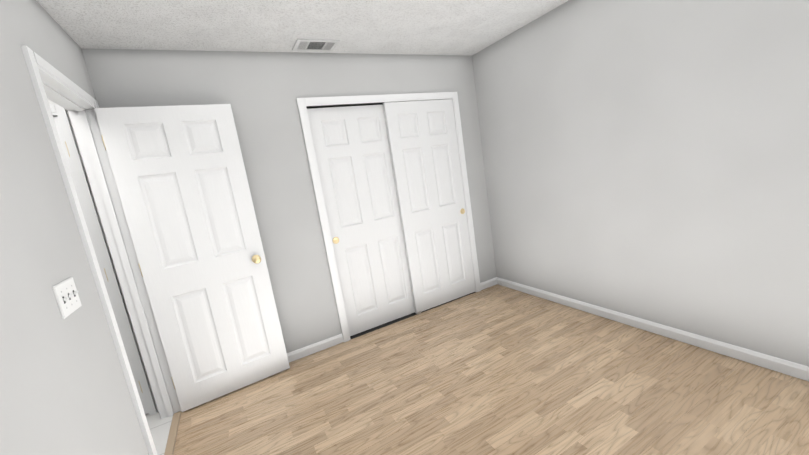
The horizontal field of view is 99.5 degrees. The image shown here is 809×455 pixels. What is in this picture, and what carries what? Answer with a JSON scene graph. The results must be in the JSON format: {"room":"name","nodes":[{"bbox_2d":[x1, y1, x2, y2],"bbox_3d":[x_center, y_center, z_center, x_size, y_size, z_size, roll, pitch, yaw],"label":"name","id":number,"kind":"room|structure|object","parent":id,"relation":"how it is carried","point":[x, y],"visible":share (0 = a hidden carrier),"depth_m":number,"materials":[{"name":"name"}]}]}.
{"room":"empty bedroom","nodes":[
{"label":"empty bedroom","id":0,"kind":"room"},
{"bbox_2d":[0,0,148,454],"bbox_3d":[-0.996,0.235,0.684,0.105,2.426,3.601,-13,11,-26],"label":"wall","id":1,"kind":"structure","parent":0,"point":[64,389],"depth_m":1.17,"materials":[{"name":"paint"}]},
{"bbox_2d":[52,277,81,318],"bbox_3d":[-1.202,0.248,1.233,0.019,0.117,0.165,-13,11,-26],"label":"switch plate","id":2,"kind":"object","parent":1,"relation":"attached to","point":[67,297],"visible":1,"depth_m":1.21,"materials":[{"name":"white plastic"}]},
{"bbox_2d":[21,45,181,454],"bbox_3d":[-1.583,0.295,1.860,0.137,2.102,0.864,-13,11,-26],"label":"trim","id":3,"kind":"structure","parent":1,"relation":"attached to","point":[56,86],"depth_m":2.06,"materials":[{"name":"white wood"}]},
{"bbox_2d":[164,411,180,454],"bbox_3d":[-1.400,1.309,2.045,0.045,0.008,0.740,-13,11,-26],"label":"sill","id":4,"kind":"structure","parent":1,"relation":"attached to","point":[170,444],"depth_m":2.15,"materials":[{"name":"beige wood"}]},
{"bbox_2d":[94,104,289,411],"bbox_3d":[-1.382,0.204,2.381,0.746,2.024,0.169,-14,11,-29],"label":"entry door","id":5,"kind":"structure","parent":1,"relation":"in","point":[180,176],"depth_m":2.34,"materials":[{"name":"white wood"}]},
{"bbox_2d":[48,48,496,411],"bbox_3d":[-1.004,-0.111,2.755,4.440,2.426,0.106,-13,11,-26],"label":"wall","id":6,"kind":"structure","parent":0,"point":[260,92],"depth_m":2.72,"materials":[{"name":"paint"}]},
{"bbox_2d":[53,116,148,413],"bbox_3d":[-2.124,0.361,2.128,0.449,2.024,0.102,-13,11,-26],"label":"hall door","id":7,"kind":"structure","parent":6,"relation":"in","point":[92,237],"depth_m":2.21,"materials":[{"name":"white wood"}]},
{"bbox_2d":[49,104,156,414],"bbox_3d":[-2.166,0.334,2.165,0.551,2.102,0.121,-13,11,-26],"label":"trim","id":8,"kind":"structure","parent":6,"relation":"attached to","point":[59,111],"depth_m":2.21,"materials":[{"name":"white wood"}]},
{"bbox_2d":[287,333,343,362],"bbox_3d":[-1.079,1.102,2.750,1.229,0.078,0.016,-13,11,-26],"label":"baseboard","id":9,"kind":"structure","parent":6,"relation":"attached to","point":[297,354],"depth_m":2.91,"materials":[{"name":"white wood"}]},
{"bbox_2d":[307,105,414,335],"bbox_3d":[-0.333,-0.065,3.110,0.745,1.996,0.039,-13,11,-26],"label":"sliding closet door","id":10,"kind":"structure","parent":6,"relation":"in","point":[353,158],"depth_m":3.07,"materials":[{"name":"white wood"}]},
{"bbox_2d":[296,92,480,341],"bbox_3d":[-0.034,-0.168,3.257,1.568,2.082,0.121,-13,11,-26],"label":"trim","id":11,"kind":"structure","parent":6,"relation":"attached to","point":[302,103],"depth_m":2.97,"materials":[{"name":"white wood"}]},
{"bbox_2d":[306,99,474,338],"bbox_3d":[-0.028,-0.138,3.261,1.444,2.020,0.114,-13,11,-26],"label":"track rail","id":12,"kind":"object","parent":6,"relation":"attached to","point":[387,323],"visible":0.58,"depth_m":3.16,"materials":[{"name":"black metal"}]},
{"bbox_2d":[383,99,475,312],"bbox_3d":[0.289,-0.211,3.383,0.745,2.004,0.039,-13,11,-26],"label":"sliding closet door","id":13,"kind":"structure","parent":6,"relation":"in","point":[423,145],"depth_m":3.35,"materials":[{"name":"white wood"}]},
{"bbox_2d":[36,0,568,55],"bbox_3d":[-0.571,-1.222,1.254,4.560,0.100,4.426,-13,11,-26],"label":"ceiling","id":14,"kind":"structure","parent":0,"point":[444,27],"depth_m":2.22,"materials":[{"name":"white paint"}]},
{"bbox_2d":[292,39,339,51],"bbox_3d":[-0.669,-1.373,2.586,0.315,0.011,0.205,-13,11,-26],"label":"ceiling vent","id":15,"kind":"object","parent":14,"relation":"in","point":[315,45],"visible":1,"depth_m":2.58,"materials":[{"name":"white metal"}]},
{"bbox_2d":[145,284,808,454],"bbox_3d":[-0.191,1.242,1.667,4.560,0.100,4.426,-13,11,-26],"label":"floor","id":16,"kind":"structure","parent":0,"point":[497,369],"depth_m":2.07,"materials":[{"name":"laminate"}]},
{"bbox_2d":[472,0,808,366],"bbox_3d":[1.727,-0.428,2.135,0.105,2.426,3.496,-13,11,-26],"label":"wall","id":17,"kind":"structure","parent":0,"point":[648,160],"depth_m":2.19,"materials":[{"name":"paint"}]},
{"bbox_2d":[495,277,808,380],"bbox_3d":[1.851,0.725,2.300,0.013,0.078,3.496,-13,11,-26],"label":"baseboard","id":18,"kind":"structure","parent":17,"relation":"attached to","point":[793,369],"depth_m":2.30,"materials":[{"name":"white wood"}]}
]}

